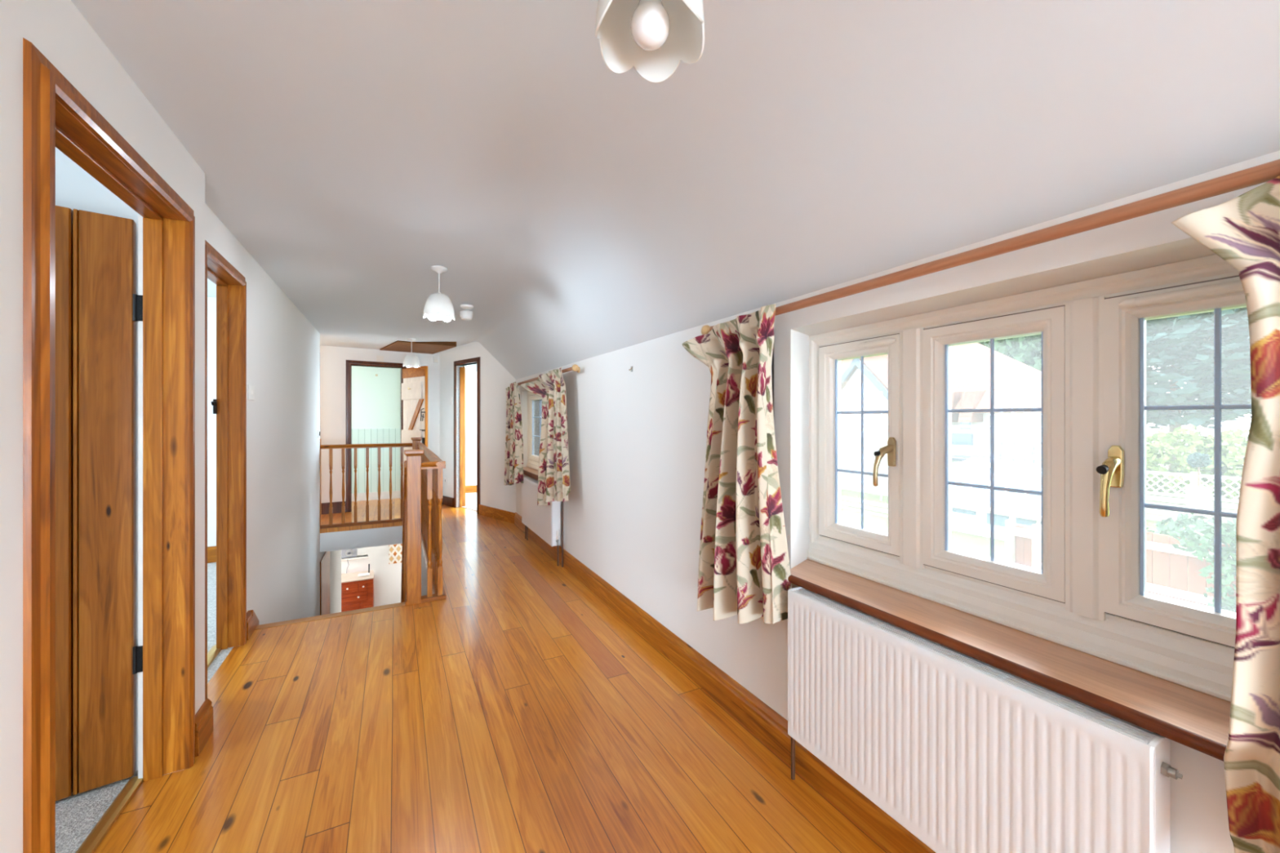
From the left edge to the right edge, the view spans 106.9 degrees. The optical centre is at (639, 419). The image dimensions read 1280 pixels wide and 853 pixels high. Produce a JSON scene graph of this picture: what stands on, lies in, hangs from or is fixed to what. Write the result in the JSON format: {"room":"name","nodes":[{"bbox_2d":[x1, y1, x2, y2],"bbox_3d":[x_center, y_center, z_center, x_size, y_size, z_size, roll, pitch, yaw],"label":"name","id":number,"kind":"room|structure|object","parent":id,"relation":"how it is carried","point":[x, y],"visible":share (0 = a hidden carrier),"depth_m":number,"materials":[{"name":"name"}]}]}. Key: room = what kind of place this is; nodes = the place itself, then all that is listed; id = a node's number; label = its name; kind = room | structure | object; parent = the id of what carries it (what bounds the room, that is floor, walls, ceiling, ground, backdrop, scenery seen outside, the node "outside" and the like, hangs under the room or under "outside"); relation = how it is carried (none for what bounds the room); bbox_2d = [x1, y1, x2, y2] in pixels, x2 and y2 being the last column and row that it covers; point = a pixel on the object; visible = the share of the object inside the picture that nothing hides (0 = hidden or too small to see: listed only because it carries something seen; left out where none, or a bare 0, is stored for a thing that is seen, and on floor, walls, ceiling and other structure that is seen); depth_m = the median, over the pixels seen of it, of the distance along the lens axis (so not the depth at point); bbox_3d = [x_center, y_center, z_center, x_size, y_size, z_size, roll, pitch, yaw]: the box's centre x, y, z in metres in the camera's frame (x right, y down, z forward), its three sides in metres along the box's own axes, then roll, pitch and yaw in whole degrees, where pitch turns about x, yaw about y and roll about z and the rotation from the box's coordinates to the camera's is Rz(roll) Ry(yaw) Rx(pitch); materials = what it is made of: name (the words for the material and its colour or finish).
{"room":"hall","nodes":[
{"label":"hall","id":0,"kind":"room"},
{"bbox_2d":[0,0,204,852],"bbox_3d":[-0.075,0.070,-1.446,0.100,2.400,7.500,0,0,-27],"label":"wall","id":1,"kind":"structure","parent":0,"point":[57,28],"depth_m":0.97,"materials":[{"name":"white paint"}]},
{"bbox_2d":[22,37,195,852],"bbox_3d":[-1.855,0.242,1.180,0.897,2.056,0.902,0,0,-27],"label":"door","id":2,"kind":"structure","parent":1,"relation":"in","point":[82,307],"depth_m":1.61,"materials":[{"name":"brown wood"}]},
{"bbox_2d":[195,698,213,756],"bbox_3d":[-1.711,1.201,1.855,0.022,0.138,0.163,0,0,-27],"label":"baseboard","id":3,"kind":"structure","parent":1,"relation":"attached to","point":[204,716],"depth_m":1.84,"materials":[{"name":"brown wood"}]},
{"bbox_2d":[55,146,216,771],"bbox_3d":[-2.841,0.095,0.727,3.020,2.450,7.500,0,0,-27],"label":"wall","id":4,"kind":"structure","parent":0,"point":[75,188],"depth_m":1.71,"materials":[{"name":"white paint"}]},
{"bbox_2d":[207,546,216,563],"bbox_3d":[-4.505,1.200,3.851,2.730,0.140,0.022,0,0,-27],"label":"baseboard","id":5,"kind":"structure","parent":4,"relation":"attached to","point":[211,550],"depth_m":4.20,"materials":[{"name":"brown wood"}]},
{"bbox_2d":[207,278,216,297],"bbox_3d":[-2.051,-1.090,2.880,6.400,0.200,10.600,0,0,-27],"label":"ceiling","id":6,"kind":"structure","parent":0,"point":[211,286],"depth_m":3.97,"materials":[{"name":"white paint"}]},
{"bbox_2d":[204,203,341,648],"bbox_3d":[-3.376,1.270,4.745,0.098,4.800,6.530,0,0,-27],"label":"wall","id":7,"kind":"structure","parent":0,"point":[284,556],"depth_m":3.59,"materials":[{"name":"white paint"}]},
{"bbox_2d":[204,240,246,700],"bbox_3d":[-2.144,0.227,2.376,0.128,2.086,0.722,0,0,-27],"label":"door frame","id":8,"kind":"structure","parent":7,"relation":"in","point":[229,406],"depth_m":2.62,"materials":[{"name":"brown wood"}]},
{"bbox_2d":[247,384,254,400],"bbox_3d":[-2.333,-0.160,2.847,0.013,0.088,0.130,0,0,-27],"label":"light switch","id":9,"kind":"object","parent":7,"relation":"attached to","point":[251,389],"visible":1,"depth_m":2.83,"materials":[{"name":"white plastic"}]},
{"bbox_2d":[246,609,258,639],"bbox_3d":[-2.319,1.216,2.830,0.022,0.168,0.242,0,0,-27],"label":"baseboard","id":10,"kind":"structure","parent":7,"relation":"attached to","point":[252,621],"depth_m":2.79,"materials":[{"name":"brown wood"}]},
{"bbox_2d":[320,551,329,615],"bbox_3d":[-3.891,2.660,5.861,0.017,2.020,0.845,0,0,-27],"label":"door","id":11,"kind":"structure","parent":7,"relation":"in","point":[325,562],"depth_m":5.80,"materials":[{"name":"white wood"}]},
{"bbox_2d":[341,547,373,573],"bbox_3d":[-4.641,2.630,9.309,5.700,2.180,3.200,0,0,-27],"label":"wall","id":12,"kind":"structure","parent":0,"point":[358,565],"depth_m":9.14,"materials":[{"name":"white paint"}]},
{"bbox_2d":[341,553,368,561],"bbox_3d":[-6.092,2.673,8.958,2.400,0.026,0.390,0,0,-27],"label":"wall shelf","id":13,"kind":"object","parent":12,"relation":"attached to","point":[363,555],"visible":0.02,"depth_m":9.12,"materials":[{"name":"white wood"}]},
{"bbox_2d":[341,548,357,558],"bbox_3d":[-5.609,2.566,9.130,0.275,0.181,0.108,0,0,-27],"label":"radio","id":14,"kind":"object","parent":13,"relation":"on","point":[353,553],"visible":0.73,"depth_m":9.09,"materials":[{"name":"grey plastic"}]},
{"bbox_2d":[351,365,400,428],"bbox_3d":[-4.051,0.095,7.024,2.650,2.450,1.200,0,0,-27],"label":"wall","id":15,"kind":"structure","parent":0,"point":[375,400],"depth_m":7.51,"materials":[{"name":"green paint"}]},
{"bbox_2d":[351,490,400,501],"bbox_3d":[-4.270,1.210,7.448,2.450,0.120,0.015,0,0,-27],"label":"baseboard","id":16,"kind":"structure","parent":15,"relation":"attached to","point":[395,494],"depth_m":7.49,"materials":[{"name":"white wood"}]},
{"bbox_2d":[351,428,400,493],"bbox_3d":[-4.274,0.657,7.455,2.450,1.025,0.030,0,0,-27],"label":"panelling","id":17,"kind":"object","parent":15,"relation":"attached to","point":[359,436],"visible":0.18,"depth_m":7.50,"materials":[{"name":"green wood"}]},
{"bbox_2d":[320,345,439,511],"bbox_3d":[-4.135,0.095,6.487,2.642,2.450,0.100,0,0,-35],"label":"wall","id":18,"kind":"structure","parent":0,"point":[333,359],"depth_m":6.46,"materials":[{"name":"white paint"}]},
{"bbox_2d":[321,501,345,514],"bbox_3d":[-4.525,1.195,6.143,1.210,0.150,0.020,0,0,-35],"label":"baseboard","id":19,"kind":"structure","parent":18,"relation":"attached to","point":[336,506],"depth_m":6.40,"materials":[{"name":"brown wood"}]},
{"bbox_2d":[320,525,402,552],"bbox_3d":[-3.773,1.430,6.650,3.400,0.220,2.120,0,0,-27],"label":"trim","id":20,"kind":"structure","parent":18,"relation":"attached to","point":[356,539],"depth_m":5.68,"materials":[{"name":"white paint"}]},
{"bbox_2d":[376,355,383,362],"bbox_3d":[-3.690,-0.860,6.729,0.090,0.090,0.010,0,0,-35],"label":"air vent","id":21,"kind":"object","parent":18,"relation":"in","point":[379,358],"visible":1,"depth_m":6.73,"materials":[{"name":"white plastic"}]},
{"bbox_2d":[346,360,427,511],"bbox_3d":[-3.469,0.227,6.725,1.162,2.086,0.531,0,0,3],"label":"door","id":22,"kind":"structure","parent":18,"relation":"in","point":[414,414],"depth_m":6.54,"materials":[{"name":"brown wood"}]},
{"bbox_2d":[432,355,438,363],"bbox_3d":[-3.074,-0.900,7.133,0.070,0.100,0.050,0,0,-35],"label":"sensor","id":23,"kind":"object","parent":18,"relation":"attached to","point":[435,358],"visible":1,"depth_m":7.12,"materials":[{"name":"white plastic"}]},
{"bbox_2d":[365,543,402,606],"bbox_3d":[-4.443,2.610,9.014,1.420,2.120,0.104,0,0,-27],"label":"wall","id":24,"kind":"structure","parent":0,"point":[387,576],"depth_m":8.84,"materials":[{"name":"white paint"}]},
{"bbox_2d":[421,543,426,595],"bbox_3d":[-3.261,2.495,5.800,1.130,2.350,6.500,0,0,-27],"label":"wall","id":25,"kind":"structure","parent":0,"point":[424,569],"depth_m":4.73,"materials":[{"name":"white paint"}]},
{"bbox_2d":[463,364,476,485],"bbox_3d":[-1.808,0.095,7.311,1.700,2.450,2.950,0,0,-27],"label":"wall","id":26,"kind":"structure","parent":0,"point":[470,372],"depth_m":8.19,"materials":[{"name":"white paint"}]},
{"bbox_2d":[465,484,476,493],"bbox_3d":[-2.389,1.205,8.457,1.480,0.130,0.020,0,0,-27],"label":"baseboard","id":27,"kind":"structure","parent":26,"relation":"attached to","point":[468,489],"depth_m":8.18,"materials":[{"name":"brown wood"}]},
{"bbox_2d":[55,492,889,852],"bbox_3d":[-1.305,1.297,1.436,6.200,0.066,13.750,0,0,-27],"label":"floor","id":28,"kind":"structure","parent":0,"point":[515,710],"depth_m":1.84,"materials":[{"name":"brown wood"}]},
{"bbox_2d":[75,776,142,852],"bbox_3d":[-1.589,1.264,1.317,0.045,0.011,0.800,0,0,-27],"label":"threshold strip","id":29,"kind":"object","parent":28,"relation":"on","point":[93,840],"visible":1,"depth_m":1.50,"materials":[{"name":"brown wood"}]},
{"bbox_2d":[207,644,221,667],"bbox_3d":[-2.203,1.264,2.351,0.055,0.012,0.680,0,0,-27],"label":"threshold strip","id":30,"kind":"object","parent":28,"relation":"on","point":[213,652],"visible":0.15,"depth_m":2.54,"materials":[{"name":"gold metal"}]},
{"bbox_2d":[320,438,412,528],"bbox_3d":[-3.315,0.750,5.739,1.008,1.050,0.090,0,0,-27],"label":"balustrade","id":31,"kind":"object","parent":28,"relation":"on","point":[342,446],"visible":0.99,"depth_m":5.69,"materials":[{"name":"brown wood"}]},
{"bbox_2d":[404,437,445,605],"bbox_3d":[-2.188,0.751,4.644,0.265,1.078,3.102,0,0,-27],"label":"balustrade","id":32,"kind":"object","parent":28,"relation":"on","point":[424,468],"visible":1,"depth_m":3.31,"materials":[{"name":"brown wood"}]},
{"bbox_2d":[440,342,515,512],"bbox_3d":[-2.239,0.045,6.516,2.125,2.550,0.100,0,0,43],"label":"wall","id":33,"kind":"structure","parent":0,"point":[495,379],"depth_m":6.29,"materials":[{"name":"white paint"}]},
{"bbox_2d":[442,477,447,484],"bbox_3d":[-2.907,0.910,7.057,0.130,0.085,0.013,0,0,43],"label":"wall socket","id":34,"kind":"object","parent":33,"relation":"attached to","point":[444,479],"visible":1,"depth_m":7.04,"materials":[{"name":"white plastic"}]},
{"bbox_2d":[441,495,453,506],"bbox_3d":[-2.873,1.205,7.020,0.470,0.130,0.022,0,0,43],"label":"baseboard","id":35,"kind":"structure","parent":33,"relation":"attached to","point":[448,501],"depth_m":6.96,"materials":[{"name":"brown wood"}]},
{"bbox_2d":[453,356,479,514],"bbox_3d":[-2.380,0.214,6.652,0.747,2.111,0.152,0,0,43],"label":"door","id":36,"kind":"structure","parent":33,"relation":"in","point":[462,370],"depth_m":6.82,"materials":[{"name":"brown wood"}]},
{"bbox_2d":[479,504,515,524],"bbox_3d":[-1.823,1.205,6.049,0.880,0.130,0.022,0,0,43],"label":"baseboard","id":37,"kind":"structure","parent":33,"relation":"attached to","point":[497,513],"depth_m":6.02,"materials":[{"name":"brown wood"}]},
{"bbox_2d":[71,0,1279,379],"bbox_3d":[-0.475,-0.805,1.387,2.230,0.751,13.000,0,0,-27],"label":"ceiling","id":38,"kind":"structure","parent":0,"point":[582,209],"depth_m":1.35,"materials":[{"name":"white paint"}]},
{"bbox_2d":[402,337,420,368],"bbox_3d":[-2.801,-0.814,5.813,0.192,0.352,0.188,0,0,-27],"label":"pendant light","id":39,"kind":"object","parent":38,"relation":"hanging from","point":[411,360],"visible":1,"depth_m":5.76,"materials":[{"name":"white glass"}]},
{"bbox_2d":[379,340,456,354],"bbox_3d":[-3.056,-1.012,6.503,0.699,0.076,1.031,0,0,-41],"label":"hatch","id":40,"kind":"object","parent":38,"relation":"attached to","point":[431,348],"visible":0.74,"depth_m":6.41,"materials":[{"name":"brown wood"}]},
{"bbox_2d":[422,265,454,321],"bbox_3d":[-1.310,-0.822,3.094,0.192,0.336,0.188,0,0,-27],"label":"pendant light","id":41,"kind":"object","parent":38,"relation":"hanging from","point":[437,305],"visible":1,"depth_m":3.04,"materials":[{"name":"white glass"}]},
{"bbox_2d":[459,310,472,319],"bbox_3d":[-1.643,-0.982,4.487,0.116,0.076,0.116,0,0,-27],"label":"smoke detector","id":42,"kind":"object","parent":38,"relation":"attached to","point":[464,314],"visible":1,"depth_m":4.44,"materials":[{"name":"white plastic"}]},
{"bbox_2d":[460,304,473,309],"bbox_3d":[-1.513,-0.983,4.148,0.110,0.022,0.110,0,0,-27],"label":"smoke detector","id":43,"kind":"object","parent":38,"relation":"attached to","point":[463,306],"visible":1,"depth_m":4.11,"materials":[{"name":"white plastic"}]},
{"bbox_2d":[595,0,704,82],"bbox_3d":[0.018,-0.812,0.805,0.188,0.356,0.184,0,0,-27],"label":"pendant light","id":44,"kind":"object","parent":38,"relation":"hanging from","point":[652,37],"visible":1,"depth_m":0.86,"materials":[{"name":"white glass"}]},
{"bbox_2d":[515,150,1279,852],"bbox_3d":[1.057,0.320,1.081,0.250,2.000,10.950,0,0,-27],"label":"wall","id":45,"kind":"structure","parent":0,"point":[637,437],"depth_m":2.05,"materials":[{"name":"white paint"}]},
{"bbox_2d":[523,391,542,479],"bbox_3d":[-0.952,0.139,4.860,0.270,0.927,1.630,0,0,-27],"label":"window","id":46,"kind":"structure","parent":45,"relation":"in","point":[534,402],"depth_m":5.38,"materials":[{"name":"white plastic"}]},
{"bbox_2d":[521,476,560,566],"bbox_3d":[-0.964,0.942,4.598,0.098,0.657,1.126,0,0,-27],"label":"radiator","id":47,"kind":"object","parent":45,"relation":"attached to","point":[544,521],"visible":0.86,"depth_m":4.46,"materials":[{"name":"white metal"}]},
{"bbox_2d":[523,476,537,483],"bbox_3d":[-0.978,0.621,4.611,0.062,0.007,1.068,0,0,-27],"label":"grille","id":48,"kind":"object","parent":47,"relation":"attached to","point":[526,479],"depth_m":4.86,"materials":[{"name":"white metal"}]},
{"bbox_2d":[517,364,580,386],"bbox_3d":[-0.965,-0.398,4.610,0.102,0.054,2.164,0,0,-27],"label":"pole","id":49,"kind":"object","parent":45,"relation":"attached to","point":[575,367],"visible":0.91,"depth_m":3.81,"materials":[{"name":"brown wood"}]},
{"bbox_2d":[504,382,523,485],"bbox_3d":[-1.406,0.175,5.284,0.105,1.190,0.721,0,0,-27],"label":"curtain","id":50,"kind":"object","parent":49,"relation":"hanging from","point":[513,461],"visible":1,"depth_m":5.24,"materials":[{"name":"fabric"}]},
{"bbox_2d":[520,366,570,506],"bbox_3d":[-0.813,0.175,4.125,0.140,1.190,1.171,0,0,-30],"label":"curtain","id":51,"kind":"object","parent":49,"relation":"hanging from","point":[553,474],"visible":1,"depth_m":3.97,"materials":[{"name":"fabric"}]},
{"bbox_2d":[561,501,563,567],"bbox_3d":[-0.667,0.820,4.079,0.014,0.900,0.015,0,0,-27],"label":"pipe","id":52,"kind":"object","parent":45,"relation":"on","point":[562,501],"visible":0.66,"depth_m":4.07,"materials":[{"name":"white metal"}]},
{"bbox_2d":[514,512,935,852],"bbox_3d":[0.961,1.201,0.969,0.022,0.138,10.840,0,0,-27],"label":"baseboard","id":53,"kind":"structure","parent":45,"relation":"attached to","point":[771,727],"depth_m":1.95,"materials":[{"name":"brown wood"}]},
{"bbox_2d":[787,586,1182,852],"bbox_3d":[0.753,0.927,1.268,0.103,0.685,0.948,0,0,-27],"label":"radiator","id":54,"kind":"object","parent":45,"relation":"attached to","point":[966,754],"visible":0.98,"depth_m":1.13,"materials":[{"name":"white metal"}]},
{"bbox_2d":[701,159,1279,334],"bbox_3d":[0.809,-0.394,1.178,0.102,0.054,2.178,0,0,-27],"label":"pole","id":55,"kind":"object","parent":45,"relation":"attached to","point":[1265,172],"visible":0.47,"depth_m":0.96,"materials":[{"name":"brown wood"}]},
{"bbox_2d":[682,303,791,624],"bbox_3d":[0.364,0.202,1.907,0.129,1.232,0.547,0,0,-27],"label":"curtain","id":56,"kind":"object","parent":55,"relation":"hanging from","point":[744,567],"visible":1,"depth_m":1.80,"materials":[{"name":"fabric"}]},
{"bbox_2d":[1171,175,1279,852],"bbox_3d":[1.085,0.175,0.534,0.120,1.190,0.654,0,0,-27],"label":"curtain","id":57,"kind":"object","parent":55,"relation":"hanging from","point":[1243,230],"visible":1,"depth_m":0.73,"materials":[{"name":"fabric"}]},
{"bbox_2d":[787,254,1251,761],"bbox_3d":[0.922,0.124,1.284,0.323,0.920,1.356,0,0,-27],"label":"window","id":58,"kind":"structure","parent":45,"relation":"in","point":[1085,627],"depth_m":1.18,"materials":[{"name":"white wood"}]},
{"bbox_3d":[-3.357,3.700,6.933,5.600,0.060,8.600,0,0,-27],"label":"floor","id":59,"kind":"structure","parent":0,"visible":0},
{"bbox_2d":[254,460,406,630],"bbox_3d":[-2.595,1.979,4.298,0.875,3.382,2.820,0,0,-27],"label":"trim","id":60,"kind":"structure","parent":59,"relation":"on","point":[403,587],"depth_m":3.23,"materials":[{"name":"brown wood"}]},
{"bbox_2d":[341,569,373,612],"bbox_3d":[-5.367,3.270,8.583,0.964,0.800,0.542,0,0,-27],"label":"base cabinet","id":61,"kind":"object","parent":59,"relation":"on","point":[357,593],"visible":0.41,"depth_m":8.49,"materials":[{"name":"brown wood"}]},
{"bbox_2d":[357,564,369,577],"bbox_3d":[-5.080,2.778,8.723,0.182,0.180,0.162,0,0,-27],"label":"router","id":62,"kind":"object","parent":61,"relation":"on","point":[368,573],"visible":1,"depth_m":8.71,"materials":[{"name":"white plastic"}]},
{"label":"outside","id":63,"kind":"structure","parent":0,"visible":0},
{"bbox_2d":[840,444,1244,560],"bbox_3d":[23.573,3.060,23.435,60.000,1.620,70.000,0,0,-27],"label":"floor","id":64,"kind":"structure","parent":63,"point":[962,541],"depth_m":10.07,"materials":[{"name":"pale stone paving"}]},
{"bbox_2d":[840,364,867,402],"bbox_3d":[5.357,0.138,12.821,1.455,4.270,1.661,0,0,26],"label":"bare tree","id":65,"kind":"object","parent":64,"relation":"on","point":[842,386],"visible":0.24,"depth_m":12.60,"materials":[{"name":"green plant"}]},
{"bbox_2d":[840,495,888,517],"bbox_3d":[5.033,2.440,12.337,0.172,1.020,3.501,0,0,-27],"label":"fence","id":66,"kind":"object","parent":64,"relation":"on","point":[842,498],"visible":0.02,"depth_m":11.40,"materials":[{"name":"white wood"}]},
{"bbox_2d":[840,342,1041,496],"bbox_3d":[9.372,-0.820,17.393,7.380,6.140,10.500,0,0,-27],"label":"house","id":67,"kind":"structure","parent":64,"relation":"on","point":[971,362],"depth_m":14.06,"materials":[{"name":"white painted render"},{"name":"red clay tile"},{"name":"glass"}]},
{"bbox_2d":[840,371,1041,500],"bbox_3d":[7.368,0.610,12.296,0.620,3.280,6.116,0,0,-27],"label":"scaffold","id":68,"kind":"object","parent":64,"relation":"on","point":[1012,437],"visible":0.5,"depth_m":10.51,"materials":[{"name":"grey metal"}]},
{"bbox_2d":[951,457,1041,540],"bbox_3d":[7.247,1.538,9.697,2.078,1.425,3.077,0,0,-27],"label":"building","id":69,"kind":"structure","parent":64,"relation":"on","point":[971,506],"depth_m":9.26,"materials":[{"name":"white"}]},
{"bbox_2d":[1004,520,1041,569],"bbox_3d":[5.928,2.010,7.059,0.133,0.880,0.800,0,0,-27],"label":"fence","id":70,"kind":"object","parent":64,"relation":"on","point":[1023,545],"visible":0.38,"depth_m":7.25,"materials":[{"name":"white wood"}]},
{"bbox_2d":[978,333,1148,371],"bbox_3d":[26.143,-5.090,32.142,7.818,14.682,13.693,0,0,-27],"label":"tree","id":71,"kind":"object","parent":64,"relation":"on","point":[1027,350],"visible":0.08,"depth_m":30.14,"materials":[{"name":"green plant"}]},
{"bbox_2d":[1039,526,1235,606],"bbox_3d":[5.532,2.178,4.603,0.094,1.984,2.700,0,0,-27],"label":"fence","id":72,"kind":"object","parent":64,"relation":"on","point":[1171,572],"visible":0.07,"depth_m":4.82,"materials":[{"name":"white wood"}]},
{"bbox_2d":[1146,511,1236,544],"bbox_3d":[7.629,1.725,6.063,0.881,1.050,1.661,0,0,-37],"label":"shrub","id":73,"kind":"object","parent":64,"relation":"on","point":[1182,520],"visible":0.18,"depth_m":6.37,"materials":[{"name":"green plant"}]},
{"bbox_2d":[1146,471,1241,523],"bbox_3d":[11.857,1.680,9.751,0.100,1.140,4.440,0,0,-27],"label":"fence","id":74,"kind":"object","parent":64,"relation":"on","point":[1193,475],"visible":0.31,"depth_m":10.24,"materials":[{"name":"white wood"}]},
{"bbox_2d":[1146,423,1249,511],"bbox_3d":[14.757,1.276,10.794,2.156,2.330,5.356,0,0,-27],"label":"hedge","id":75,"kind":"object","parent":64,"relation":"on","point":[1202,444],"visible":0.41,"depth_m":11.79,"materials":[{"name":"green plant"}]},
{"bbox_2d":[1146,306,1251,471],"bbox_3d":[23.402,-3.694,20.345,7.181,11.890,8.515,0,0,-27],"label":"tree","id":76,"kind":"object","parent":64,"relation":"on","point":[1182,347],"visible":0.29,"depth_m":18.56,"materials":[{"name":"green plant"}]},
{"bbox_2d":[1185,452,1212,535],"bbox_3d":[10.955,1.442,9.289,0.370,1.615,0.356,0,0,-27],"label":"topiary tree","id":77,"kind":"object","parent":64,"relation":"on","point":[1197,497],"visible":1,"depth_m":9.23,"materials":[{"name":"green plant"}]},
{"bbox_2d":[1166,519,1235,612],"bbox_3d":[5.508,1.820,4.190,0.403,2.104,1.179,0,0,-21],"label":"shrub","id":78,"kind":"object","parent":64,"relation":"on","point":[1228,603],"visible":0.2,"depth_m":4.43,"materials":[{"name":"green plant"}]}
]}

